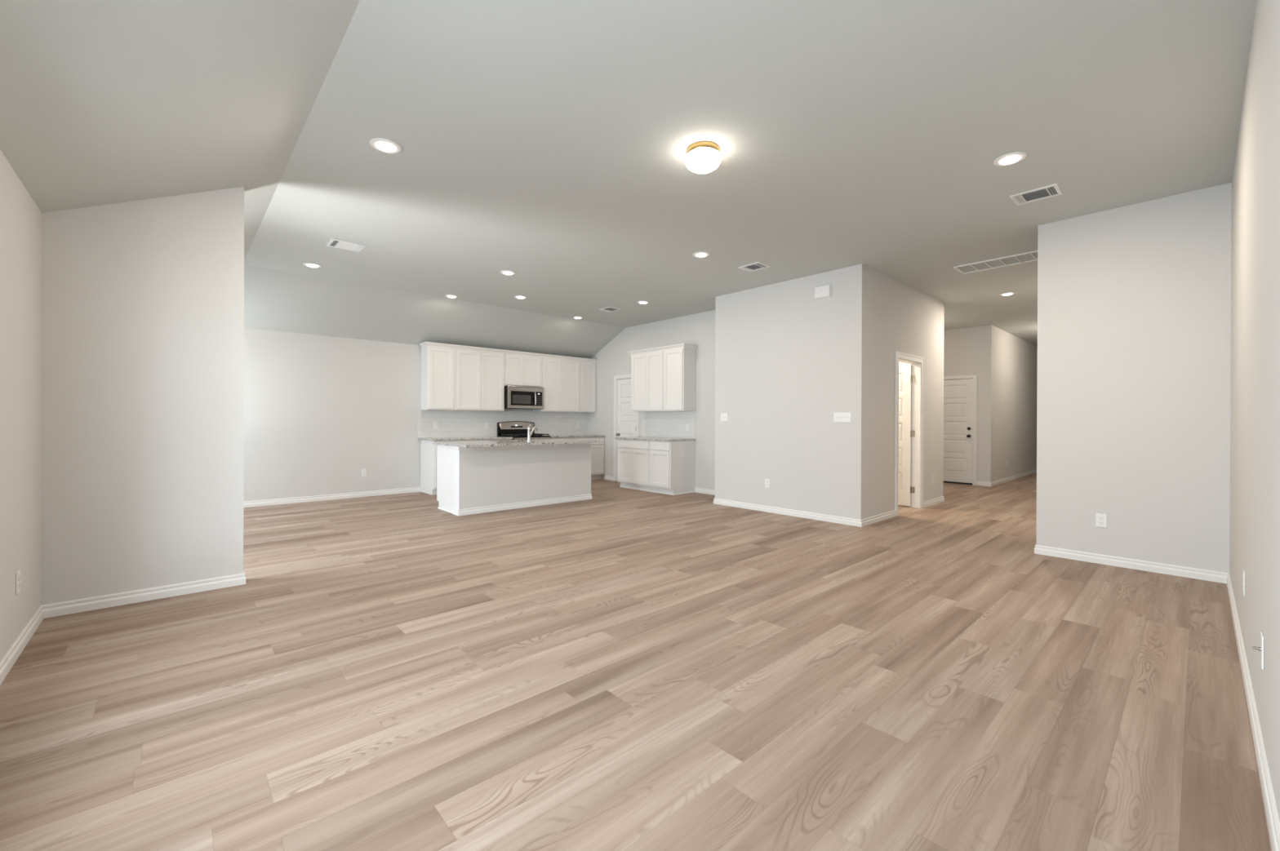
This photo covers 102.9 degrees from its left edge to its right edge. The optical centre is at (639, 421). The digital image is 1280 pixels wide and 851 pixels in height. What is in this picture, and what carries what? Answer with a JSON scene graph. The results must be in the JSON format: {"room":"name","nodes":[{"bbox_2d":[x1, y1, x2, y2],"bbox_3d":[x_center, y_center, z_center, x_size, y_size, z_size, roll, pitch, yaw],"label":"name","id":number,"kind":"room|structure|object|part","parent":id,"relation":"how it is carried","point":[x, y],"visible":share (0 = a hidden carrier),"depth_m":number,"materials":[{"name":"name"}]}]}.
{"room":"empty living room","nodes":[
{"label":"empty living room","id":0,"kind":"room"},
{"bbox_2d":[0,149,41,662],"bbox_3d":[-3.429,-0.030,2.780,0.115,2.480,9.281,0,0,-42],"label":"wall","id":1,"kind":"structure","parent":0,"point":[20,218],"depth_m":2.66,"materials":[{"name":"white paint"}]},
{"bbox_2d":[15,569,20,595],"bbox_3d":[-3.235,0.839,2.657,0.008,0.118,0.073,0,0,-42],"label":"wall outlet","id":2,"kind":"object","parent":1,"relation":"attached to","point":[18,573],"visible":1,"depth_m":2.65,"materials":[{"name":"white plastic"}]},
{"bbox_2d":[0,571,245,685],"bbox_3d":[-1.679,1.178,1.684,0.996,0.080,5.063,0,0,-42],"label":"baseboard","id":3,"kind":"structure","parent":1,"relation":"attached to","point":[64,608],"depth_m":3.30,"materials":[{"name":"white wood"}]},
{"bbox_2d":[40,186,244,605],"bbox_3d":[-3.338,-0.265,3.494,0.982,2.947,0.115,0,0,-42],"label":"wall partition","id":4,"kind":"structure","parent":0,"point":[142,321],"depth_m":3.42,"materials":[{"name":"white paint"}]},
{"bbox_2d":[243,328,577,502],"bbox_3d":[-3.785,-0.042,8.661,7.289,2.480,0.115,0,0,-42],"label":"wall","id":5,"kind":"structure","parent":0,"point":[320,411],"depth_m":7.73,"materials":[{"name":"white paint"}]},
{"bbox_2d":[243,487,421,507],"bbox_3d":[-4.059,1.161,6.287,3.687,0.080,3.031,0,0,-42],"label":"baseboard","id":6,"kind":"structure","parent":5,"relation":"attached to","point":[357,495],"depth_m":7.72,"materials":[{"name":"white wood"}]},
{"bbox_2d":[361,469,366,476],"bbox_3d":[-4.360,0.819,8.057,0.073,0.118,0.008,0,0,-42],"label":"wall outlet","id":7,"kind":"object","parent":5,"relation":"attached to","point":[363,471],"visible":1,"depth_m":8.06,"materials":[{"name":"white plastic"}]},
{"bbox_2d":[421,346,454,410],"bbox_3d":[-3.432,-0.715,8.680,0.458,1.060,0.321,0,0,-42],"label":"upper cabinet","id":8,"kind":"object","parent":5,"relation":"attached to","point":[437,364],"visible":1,"depth_m":8.56,"materials":[{"name":"white wood"}]},
{"bbox_2d":[454,349,504,411],"bbox_3d":[-2.922,-0.714,9.146,0.925,1.060,0.321,0,0,-42],"label":"upper cabinet","id":9,"kind":"object","parent":5,"relation":"attached to","point":[479,376],"visible":0.98,"depth_m":9.01,"materials":[{"name":"white wood"}]},
{"bbox_3d":[-2.980,-0.713,8.889,0.436,1.018,0.019,0,0,-42],"label":"door","id":10,"kind":"part","parent":9,"relation":"part of","materials":[{"name":"white wood"}]},
{"bbox_3d":[-2.654,-0.712,9.186,0.436,1.018,0.019,0,0,-42],"label":"door","id":11,"kind":"part","parent":9,"relation":"part of","materials":[{"name":"white wood"}]},
{"bbox_2d":[419,342,597,363],"bbox_3d":[-2.305,-1.260,9.656,3.530,0.075,0.302,0,0,-42],"label":"crown molding","id":12,"kind":"structure","parent":9,"relation":"attached to","point":[424,344],"depth_m":9.30,"materials":[{"name":"white wood"}]},
{"bbox_2d":[417,409,586,438],"bbox_3d":[-2.444,0.052,9.801,3.536,0.470,0.009,0,0,-42],"label":"backsplash","id":13,"kind":"structure","parent":5,"relation":"attached to","point":[451,424],"depth_m":9.45,"materials":[{"name":"white tile"}]},
{"bbox_2d":[433,422,438,429],"bbox_3d":[-3.521,0.078,8.805,0.073,0.118,0.008,0,0,-42],"label":"wall outlet","id":14,"kind":"object","parent":13,"relation":"attached to","point":[435,424],"visible":1,"depth_m":8.80,"materials":[{"name":"white plastic"}]},
{"bbox_2d":[504,354,541,387],"bbox_3d":[-2.293,-0.946,9.719,0.775,0.595,0.321,0,0,-42],"label":"upper cabinet","id":15,"kind":"object","parent":5,"relation":"attached to","point":[519,371],"visible":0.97,"depth_m":9.59,"materials":[{"name":"white wood"}]},
{"bbox_3d":[-2.328,-0.944,9.483,0.366,0.553,0.019,0,0,-42],"label":"door","id":16,"kind":"part","parent":15,"relation":"part of","materials":[{"name":"white wood"}]},
{"bbox_2d":[504,386,543,409],"bbox_3d":[-2.244,-0.437,9.661,0.758,0.418,0.461,0,0,-42],"label":"microwave","id":17,"kind":"object","parent":15,"relation":"attached to","point":[519,397],"visible":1,"depth_m":9.50,"materials":[{"name":"silver metal"}]},
{"bbox_3d":[-2.190,-0.419,9.486,0.478,0.260,0.023,0,0,-42],"label":"door","id":18,"kind":"part","parent":17,"relation":"part of","materials":[{"name":"black glass"}]},
{"bbox_3d":[-1.979,-0.420,9.633,0.030,0.265,0.061,0,0,-42],"label":"handle","id":19,"kind":"part","parent":17,"relation":"part of","materials":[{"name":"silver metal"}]},
{"bbox_3d":[-1.933,-0.419,9.721,0.149,0.260,0.023,0,0,-42],"label":"control panel","id":20,"kind":"part","parent":17,"relation":"part of","materials":[{"name":"black"}]},
{"bbox_3d":[-2.055,-0.944,9.732,0.366,0.553,0.019,0,0,-42],"label":"door","id":21,"kind":"part","parent":15,"relation":"part of","materials":[{"name":"white wood"}]},
{"bbox_2d":[533,358,579,412],"bbox_3d":[-1.672,-0.712,10.287,0.910,1.060,0.321,0,0,-42],"label":"upper cabinet","id":22,"kind":"object","parent":5,"relation":"attached to","point":[560,379],"visible":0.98,"depth_m":10.15,"materials":[{"name":"white wood"}]},
{"bbox_3d":[-1.731,-0.710,10.029,0.433,1.018,0.019,0,0,-42],"label":"door","id":23,"kind":"part","parent":22,"relation":"part of","materials":[{"name":"white wood"}]},
{"bbox_3d":[-1.409,-0.710,10.323,0.433,1.018,0.019,0,0,-42],"label":"door","id":24,"kind":"part","parent":22,"relation":"part of","materials":[{"name":"white wood"}]},
{"bbox_2d":[577,361,595,413],"bbox_3d":[-1.182,-0.711,10.735,0.417,1.060,0.321,0,0,-42],"label":"upper cabinet","id":25,"kind":"object","parent":5,"relation":"attached to","point":[587,370],"visible":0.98,"depth_m":10.62,"materials":[{"name":"white wood"}]},
{"bbox_2d":[0,0,1256,359],"bbox_3d":[3.118,-1.573,8.749,17.831,0.743,9.281,0,0,-42],"label":"ceiling","id":26,"kind":"structure","parent":0,"point":[545,142],"depth_m":3.11,"materials":[{"name":"grey paint"}]},
{"bbox_2d":[302,262,321,267],"bbox_3d":[-3.872,-1.834,6.033,0.192,0.022,0.192,0,0,-42],"label":"recessed light","id":27,"kind":"object","parent":26,"relation":"in","point":[308,264],"visible":1,"depth_m":6.00,"materials":[{"name":"white plastic"}]},
{"bbox_2d":[326,238,365,252],"bbox_3d":[-3.078,-1.835,5.346,0.310,0.012,0.270,0,0,-42],"label":"ceiling vent","id":28,"kind":"object","parent":26,"relation":"in","point":[335,243],"visible":1,"depth_m":5.33,"materials":[{"name":"white plastic"}]},
{"bbox_2d":[369,137,401,154],"bbox_3d":[-1.691,-1.822,3.396,0.192,0.022,0.192,0,0,-42],"label":"recessed light","id":29,"kind":"object","parent":26,"relation":"in","point":[383,145],"visible":1,"depth_m":3.37,"materials":[{"name":"white plastic"}]},
{"bbox_2d":[444,294,458,297],"bbox_3d":[-2.779,-1.833,7.528,0.192,0.022,0.192,0,0,-42],"label":"recessed light","id":30,"kind":"object","parent":26,"relation":"in","point":[446,295],"visible":1,"depth_m":7.49,"materials":[{"name":"white plastic"}]},
{"bbox_2d":[500,270,515,275],"bbox_3d":[-1.631,-1.826,6.310,0.192,0.022,0.192,0,0,-42],"label":"recessed light","id":31,"kind":"object","parent":26,"relation":"in","point":[504,272],"visible":1,"depth_m":6.27,"materials":[{"name":"white"}]},
{"bbox_2d":[514,295,527,298],"bbox_3d":[-1.768,-1.829,7.560,0.192,0.022,0.192,0,0,-42],"label":"recessed light","id":32,"kind":"object","parent":26,"relation":"in","point":[515,296],"visible":1,"depth_m":7.52,"materials":[{"name":"white"}]},
{"bbox_2d":[572,316,582,319],"bbox_3d":[-1.103,-1.829,9.057,0.192,0.022,0.192,0,0,-42],"label":"recessed light","id":33,"kind":"object","parent":26,"relation":"in","point":[575,317],"visible":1,"depth_m":9.02,"materials":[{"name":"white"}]},
{"bbox_2d":[598,306,622,312],"bbox_3d":[-0.486,-1.831,8.375,0.255,0.012,0.305,0,0,-42],"label":"ceiling vent","id":34,"kind":"object","parent":26,"relation":"in","point":[610,309],"visible":1,"depth_m":8.37,"materials":[{"name":"white plastic"}]},
{"bbox_2d":[636,301,648,304],"bbox_3d":[0.048,-1.823,7.870,0.192,0.022,0.192,0,0,-42],"label":"recessed light","id":35,"kind":"object","parent":26,"relation":"in","point":[637,302],"visible":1,"depth_m":7.84,"materials":[{"name":"white plastic"}]},
{"bbox_2d":[692,251,710,257],"bbox_3d":[0.672,-1.817,5.595,0.192,0.022,0.192,0,0,-42],"label":"recessed light","id":36,"kind":"object","parent":26,"relation":"in","point":[701,254],"visible":1,"depth_m":5.56,"materials":[{"name":"white plastic"}]},
{"bbox_2d":[684,141,721,173],"bbox_3d":[0.424,-1.756,3.436,0.244,0.136,0.244,0,0,-42],"label":"flush light","id":37,"kind":"object","parent":26,"relation":"attached to","point":[702,157],"visible":1,"depth_m":3.36,"materials":[{"name":"white glass"}]},
{"bbox_2d":[738,262,770,271],"bbox_3d":[1.351,-1.820,6.037,0.240,0.012,0.285,0,0,-42],"label":"ceiling vent","id":38,"kind":"object","parent":26,"relation":"in","point":[755,266],"visible":1,"depth_m":6.03,"materials":[{"name":"white plastic"}]},
{"bbox_2d":[953,250,1037,274],"bbox_3d":[4.131,-1.808,5.806,0.385,0.014,0.895,0,0,-42],"label":"ceiling vent","id":39,"kind":"object","parent":26,"relation":"in","point":[1031,256],"visible":0.78,"depth_m":5.84,"materials":[{"name":"white plastic"}]},
{"bbox_2d":[999,292,1015,296],"bbox_3d":[5.234,-1.803,7.268,0.192,0.022,0.192,0,0,-42],"label":"recessed light","id":40,"kind":"object","parent":26,"relation":"in","point":[1006,293],"visible":1,"depth_m":7.23,"materials":[{"name":"white"}]},
{"bbox_2d":[993,151,1026,166],"bbox_3d":[2.562,-1.806,3.535,0.192,0.022,0.192,0,0,-42],"label":"recessed light","id":41,"kind":"object","parent":26,"relation":"in","point":[1011,158],"visible":1,"depth_m":3.51,"materials":[{"name":"white plastic"}]},
{"bbox_2d":[1009,183,1062,205],"bbox_3d":[3.175,-1.810,4.091,0.250,0.012,0.300,0,0,-42],"label":"ceiling vent","id":42,"kind":"object","parent":26,"relation":"in","point":[1052,190],"visible":1,"depth_m":4.09,"materials":[{"name":"white plastic"}]},
{"bbox_2d":[0,472,1272,850],"bbox_3d":[3.108,1.284,8.754,17.831,0.120,9.281,0,0,-42],"label":"floor","id":43,"kind":"structure","parent":0,"point":[620,668],"depth_m":2.28,"materials":[{"name":"brown wood"}]},
{"bbox_2d":[420,440,462,495],"bbox_3d":[-3.338,0.758,8.574,0.458,0.884,0.616,0,0,-42],"label":"base cabinet","id":44,"kind":"object","parent":43,"relation":"on","point":[428,450],"visible":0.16,"depth_m":8.37,"materials":[{"name":"white wood"}]},
{"bbox_3d":[-3.137,0.781,8.353,0.418,0.591,0.019,0,0,-42],"label":"cabinet door","id":45,"kind":"part","parent":44,"relation":"part of","materials":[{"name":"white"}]},
{"bbox_2d":[462,439,511,441],"bbox_3d":[-2.829,0.759,9.039,0.922,0.884,0.616,0,0,-42],"label":"base cabinet","id":46,"kind":"object","parent":43,"relation":"on","point":[491,439],"visible":0.02,"depth_m":8.83,"materials":[{"name":"white"}]},
{"bbox_2d":[418,436,512,440],"bbox_3d":[-3.002,0.301,8.859,1.421,0.030,0.630,0,0,-42],"label":"countertop","id":47,"kind":"structure","parent":46,"relation":"on","point":[464,437],"depth_m":8.68,"materials":[{"name":"stone"}]},
{"bbox_2d":[436,443,591,515],"bbox_3d":[-1.792,0.766,7.494,2.122,0.884,0.798,0,0,-42],"label":"kitchen island","id":48,"kind":"object","parent":43,"relation":"on","point":[470,480],"visible":0.83,"depth_m":7.01,"materials":[{"name":"white paint"}]},
{"bbox_3d":[-2.360,0.765,6.566,0.004,0.884,0.166,0,0,-42],"label":"trim","id":49,"kind":"part","parent":48,"relation":"part of","materials":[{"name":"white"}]},
{"bbox_2d":[432,438,604,447],"bbox_3d":[-1.707,0.309,7.390,2.155,0.030,1.115,0,0,-42],"label":"island countertop","id":50,"kind":"structure","parent":48,"relation":"on","point":[534,442],"depth_m":7.07,"materials":[{"name":"stone"}]},
{"bbox_2d":[526,425,537,441],"bbox_3d":[-1.570,0.173,7.456,0.065,0.243,0.230,0,0,22],"label":"faucet","id":51,"kind":"object","parent":50,"relation":"on","point":[529,433],"visible":1,"depth_m":7.36,"materials":[{"name":"silver metal"}]},
{"bbox_3d":[-1.560,0.155,7.464,0.034,0.158,0.209,0,0,27],"label":"spout","id":52,"kind":"part","parent":51,"relation":"part of","materials":[{"name":"silver metal"}]},
{"bbox_3d":[-1.583,0.349,7.265,2.118,0.048,0.177,0,0,-42],"label":"trim","id":53,"kind":"part","parent":48,"relation":"part of","materials":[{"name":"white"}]},
{"bbox_3d":[-1.585,1.169,7.266,2.122,0.080,0.179,0,0,-42],"label":"trim","id":54,"kind":"part","parent":48,"relation":"part of","materials":[{"name":"white wood"}]},
{"bbox_2d":[497,421,551,439],"bbox_3d":[-2.167,0.604,9.576,0.762,1.198,0.696,0,0,-42],"label":"range","id":55,"kind":"object","parent":43,"relation":"on","point":[517,430],"visible":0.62,"depth_m":9.64,"materials":[{"name":"silver"}]},
{"bbox_3d":[-2.355,0.086,9.782,0.739,0.141,0.035,0,0,-42],"label":"control panel","id":56,"kind":"part","parent":55,"relation":"part of","materials":[{"name":"silver metal"}]},
{"bbox_2d":[497,435,551,437],"bbox_3d":[-2.179,0.288,9.589,0.762,0.020,0.653,0,0,-42],"label":"cooktop","id":57,"kind":"object","parent":55,"relation":"in","point":[509,436],"depth_m":9.38,"materials":[{"name":"black metal"}]},
{"bbox_3d":[-1.981,0.352,9.372,0.752,0.104,0.045,0,0,-42],"label":"knob panel","id":58,"kind":"part","parent":55,"relation":"part of","materials":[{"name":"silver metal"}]},
{"bbox_2d":[550,437,587,439],"bbox_3d":[-1.577,0.762,10.181,0.909,0.884,0.616,0,0,-42],"label":"base cabinet","id":59,"kind":"object","parent":43,"relation":"on","point":[579,438],"visible":0.02,"depth_m":10.02,"materials":[{"name":"white wood"}]},
{"bbox_2d":[544,434,605,438],"bbox_3d":[-1.412,0.305,10.311,1.326,0.030,0.630,0,0,-42],"label":"countertop","id":60,"kind":"structure","parent":59,"relation":"on","point":[585,435],"depth_m":10.23,"materials":[{"name":"stone"}]},
{"bbox_3d":[-1.375,0.408,9.960,0.873,0.134,0.019,0,0,-42],"label":"drawer","id":61,"kind":"part","parent":59,"relation":"part of","materials":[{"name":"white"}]},
{"bbox_2d":[587,436,604,479],"bbox_3d":[-1.088,0.763,10.628,0.416,0.884,0.616,0,0,-42],"label":"base cabinet","id":62,"kind":"object","parent":43,"relation":"on","point":[597,449],"visible":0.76,"depth_m":10.43,"materials":[{"name":"white wood"}]},
{"bbox_3d":[-0.883,0.409,10.409,0.386,0.134,0.019,0,0,-42],"label":"drawer","id":63,"kind":"part","parent":62,"relation":"part of","materials":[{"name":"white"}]},
{"bbox_3d":[-0.885,0.786,10.410,0.382,0.591,0.019,0,0,-42],"label":"cabinet door","id":64,"kind":"part","parent":62,"relation":"part of","materials":[{"name":"white wood"}]},
{"bbox_2d":[617,439,653,491],"bbox_3d":[0.093,0.770,9.184,0.616,0.884,0.866,0,0,-42],"label":"base cabinet","id":65,"kind":"object","parent":43,"relation":"on","point":[633,455],"visible":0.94,"depth_m":8.96,"materials":[{"name":"white wood"}]},
{"bbox_3d":[-0.267,0.790,9.136,0.019,0.591,0.411,0,0,-42],"label":"cabinet door","id":66,"kind":"part","parent":65,"relation":"part of","materials":[{"name":"white wood"}]},
{"bbox_3d":[-0.126,0.414,8.982,0.019,0.134,0.830,0,0,-42],"label":"drawer","id":67,"kind":"part","parent":65,"relation":"part of","materials":[{"name":"white wood"}]},
{"bbox_3d":[0.013,0.792,8.829,0.019,0.591,0.411,0,0,-42],"label":"cabinet door","id":68,"kind":"part","parent":65,"relation":"part of","materials":[{"name":"white wood"}]},
{"bbox_2d":[614,436,695,441],"bbox_3d":[0.239,0.313,9.005,0.630,0.030,1.403,0,0,-42],"label":"countertop","id":69,"kind":"structure","parent":65,"relation":"on","point":[646,438],"depth_m":8.71,"materials":[{"name":"stone"}]},
{"bbox_2d":[619,486,694,495],"bbox_3d":[0.281,1.204,9.021,0.532,0.017,1.363,0,0,-42],"label":"trim","id":70,"kind":"structure","parent":65,"relation":"attached to","point":[620,486],"depth_m":8.65,"materials":[{"name":"white wood"}]},
{"bbox_2d":[649,440,694,494],"bbox_3d":[0.548,0.772,8.685,0.616,0.884,0.484,0,0,-42],"label":"base cabinet","id":71,"kind":"object","parent":43,"relation":"on","point":[672,464],"visible":1,"depth_m":8.49,"materials":[{"name":"white wood"}]},
{"bbox_3d":[0.328,0.793,8.484,0.019,0.591,0.444,0,0,-42],"label":"cabinet door","id":72,"kind":"part","parent":71,"relation":"part of","materials":[{"name":"white wood"}]},
{"bbox_3d":[0.329,0.417,8.484,0.019,0.134,0.448,0,0,-42],"label":"drawer","id":73,"kind":"part","parent":71,"relation":"part of","materials":[{"name":"white wood"}]},
{"bbox_2d":[586,310,715,490],"bbox_3d":[0.319,-0.312,9.486,0.115,3.048,4.198,0,0,-42],"label":"wall","id":74,"kind":"structure","parent":0,"point":[614,359],"depth_m":9.06,"materials":[{"name":"white paint"}]},
{"bbox_2d":[604,475,613,480],"bbox_3d":[-0.630,1.167,10.426,0.014,0.080,0.279,0,0,-42],"label":"baseboard","id":75,"kind":"structure","parent":74,"relation":"attached to","point":[606,477],"depth_m":10.43,"materials":[{"name":"white wood"}]},
{"bbox_2d":[613,374,639,480],"bbox_3d":[-0.245,0.148,10.067,0.164,2.121,0.752,0,0,-42],"label":"door","id":76,"kind":"structure","parent":74,"relation":"in","point":[626,422],"depth_m":10.16,"materials":[{"name":"white wood"}]},
{"bbox_2d":[631,351,663,412],"bbox_3d":[0.231,-0.703,9.255,0.321,1.060,0.855,0,0,-42],"label":"upper cabinet","id":77,"kind":"object","parent":74,"relation":"attached to","point":[646,369],"visible":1,"depth_m":9.12,"materials":[{"name":"white wood"}]},
{"bbox_3d":[-0.018,-0.703,9.305,0.019,1.018,0.406,0,0,-42],"label":"door","id":78,"kind":"part","parent":77,"relation":"part of","materials":[{"name":"white wood"}]},
{"bbox_3d":[0.258,-0.701,9.002,0.019,1.018,0.406,0,0,-42],"label":"door","id":79,"kind":"part","parent":77,"relation":"part of","materials":[{"name":"white wood"}]},
{"bbox_2d":[627,343,697,355],"bbox_3d":[0.379,-1.250,9.073,0.348,0.075,1.413,0,0,-42],"label":"crown molding","id":80,"kind":"structure","parent":77,"relation":"attached to","point":[686,346],"depth_m":8.80,"materials":[{"name":"white wood"}]},
{"bbox_2d":[642,411,696,439],"bbox_3d":[0.497,0.064,9.197,0.009,0.470,1.345,0,0,-42],"label":"backsplash","id":81,"kind":"structure","parent":74,"relation":"attached to","point":[672,424],"depth_m":9.15,"materials":[{"name":"white tile"}]},
{"bbox_2d":[685,424,688,431],"bbox_3d":[0.823,0.110,8.827,0.008,0.118,0.073,0,0,-42],"label":"wall outlet","id":82,"kind":"object","parent":81,"relation":"attached to","point":[686,425],"visible":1,"depth_m":8.83,"materials":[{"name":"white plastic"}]},
{"bbox_2d":[663,348,695,411],"bbox_3d":[0.676,-0.700,8.768,0.321,1.060,0.465,0,0,-42],"label":"upper cabinet","id":83,"kind":"object","parent":74,"relation":"attached to","point":[679,365],"visible":1,"depth_m":8.63,"materials":[{"name":"white wood"}]},
{"bbox_3d":[0.565,-0.700,8.666,0.019,1.018,0.425,0,0,-42],"label":"cabinet door","id":84,"kind":"part","parent":83,"relation":"part of","materials":[{"name":"white wood"}]},
{"bbox_2d":[715,264,866,519],"bbox_3d":[1.880,-0.301,6.757,0.115,3.048,2.167,0,0,-42],"label":"wall","id":85,"kind":"structure","parent":0,"point":[788,360],"depth_m":6.56,"materials":[{"name":"white paint"}]},
{"bbox_2d":[720,413,727,421],"bbox_3d":[1.217,-0.054,7.385,0.016,0.118,0.122,0,0,-42],"label":"light switch","id":86,"kind":"object","parent":85,"relation":"attached to","point":[723,415],"visible":1,"depth_m":7.39,"materials":[{"name":"white plastic"}]},
{"bbox_2d":[764,479,769,488],"bbox_3d":[1.708,0.837,6.851,0.008,0.118,0.073,0,0,-42],"label":"wall outlet","id":87,"kind":"object","parent":85,"relation":"attached to","point":[766,481],"visible":1,"depth_m":6.84,"materials":[{"name":"white plastic"}]},
{"bbox_2d":[694,487,895,527],"bbox_3d":[1.859,1.181,7.406,0.991,0.080,3.170,0,0,-42],"label":"baseboard","id":88,"kind":"structure","parent":85,"relation":"attached to","point":[855,522],"depth_m":6.49,"materials":[{"name":"white wood"}]},
{"bbox_2d":[814,284,831,299],"bbox_3d":[2.237,-1.580,6.249,0.045,0.150,0.204,0,0,-42],"label":"door chime","id":89,"kind":"object","parent":85,"relation":"attached to","point":[824,291],"visible":1,"depth_m":6.23,"materials":[{"name":"white plastic"}]},
{"bbox_2d":[833,412,851,422],"bbox_3d":[2.413,-0.043,6.076,0.016,0.117,0.211,0,0,-42],"label":"light switch","id":90,"kind":"object","parent":85,"relation":"attached to","point":[840,417],"visible":1,"depth_m":6.07,"materials":[{"name":"white plastic"}]},
{"bbox_2d":[865,266,944,518],"bbox_3d":[3.615,-0.295,6.952,2.712,3.048,0.115,0,0,-42],"label":"wall","id":91,"kind":"structure","parent":0,"point":[900,317],"depth_m":6.52,"materials":[{"name":"white paint"}]},
{"bbox_2d":[894,351,924,516],"bbox_3d":[3.352,0.164,7.237,0.972,2.126,0.920,0,0,-42],"label":"door","id":92,"kind":"structure","parent":91,"relation":"in","point":[909,379],"depth_m":7.23,"materials":[{"name":"white wood"}]},
{"bbox_2d":[931,475,933,484],"bbox_3d":[4.309,0.865,7.508,0.073,0.118,0.008,0,0,-42],"label":"wall outlet","id":93,"kind":"object","parent":91,"relation":"attached to","point":[932,477],"visible":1,"depth_m":7.50,"materials":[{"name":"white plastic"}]},
{"bbox_2d":[923,496,944,507],"bbox_3d":[4.793,1.190,9.003,3.529,0.080,1.573,0,0,-42],"label":"baseboard","id":94,"kind":"structure","parent":91,"relation":"attached to","point":[940,500],"depth_m":7.51,"materials":[{"name":"white wood"}]},
{"bbox_2d":[898,361,911,365],"bbox_3d":[3.844,-0.297,8.628,0.115,3.048,2.052,0,0,-42],"label":"wall","id":95,"kind":"structure","parent":0,"point":[900,363],"depth_m":8.16,"materials":[{"name":"white paint"}]},
{"bbox_2d":[943,325,984,484],"bbox_3d":[6.060,-0.292,10.321,0.115,3.048,1.554,0,0,-42],"label":"wall","id":96,"kind":"structure","parent":0,"point":[963,348],"depth_m":9.86,"materials":[{"name":"white paint"}]},
{"bbox_2d":[943,374,977,485],"bbox_3d":[6.137,0.171,10.200,0.162,2.124,1.042,0,0,-42],"label":"door","id":97,"kind":"structure","parent":96,"relation":"in","point":[960,392],"depth_m":10.02,"materials":[{"name":"white wood"}]},
{"bbox_2d":[983,324,1037,482],"bbox_3d":[8.657,-0.284,11.562,5.624,3.048,0.115,0,0,-42],"label":"wall","id":98,"kind":"structure","parent":0,"point":[1011,362],"depth_m":10.51,"materials":[{"name":"white paint"}]},
{"bbox_2d":[1035,182,1231,573],"bbox_3d":[4.130,-0.289,4.348,0.115,3.048,1.176,0,0,-42],"label":"wall","id":99,"kind":"structure","parent":0,"point":[1134,301],"depth_m":4.24,"materials":[{"name":"white paint"}]},
{"bbox_2d":[1095,513,1106,528],"bbox_3d":[3.986,0.860,4.410,0.008,0.118,0.073,0,0,-42],"label":"wall outlet","id":100,"kind":"object","parent":99,"relation":"attached to","point":[1100,519],"visible":1,"depth_m":4.41,"materials":[{"name":"white plastic"}]},
{"bbox_2d":[1229,0,1279,822],"bbox_3d":[2.155,-0.292,1.672,6.639,3.048,0.115,0,0,-42],"label":"wall","id":101,"kind":"structure","parent":0,"point":[1255,371],"depth_m":2.02,"materials":[{"name":"white paint"}]},
{"bbox_2d":[976,469,1279,850],"bbox_3d":[5.166,1.195,6.490,2.437,0.080,17.799,0,0,42],"label":"baseboard","id":102,"kind":"structure","parent":101,"relation":"attached to","point":[1273,824],"depth_m":3.42,"materials":[{"name":"white wood"}]},
{"bbox_2d":[1242,569,1245,595],"bbox_3d":[3.057,0.819,2.584,0.073,0.118,0.008,0,0,-42],"label":"wall outlet","id":103,"kind":"object","parent":101,"relation":"attached to","point":[1244,573],"visible":1,"depth_m":2.56,"materials":[{"name":"white plastic"}]},
{"bbox_2d":[1252,631,1264,670],"bbox_3d":[2.244,0.830,1.854,0.073,0.118,0.026,0,0,-42],"label":"outlet","id":104,"kind":"object","parent":101,"relation":"attached to","point":[1261,649],"visible":1,"depth_m":1.82,"materials":[{"name":"white plastic"}]},
{"bbox_3d":[2.250,0.830,1.846,0.073,0.118,0.006,0,0,-42],"label":"plate","id":105,"kind":"part","parent":104,"relation":"part of","materials":[{"name":"white plastic"}]}
]}

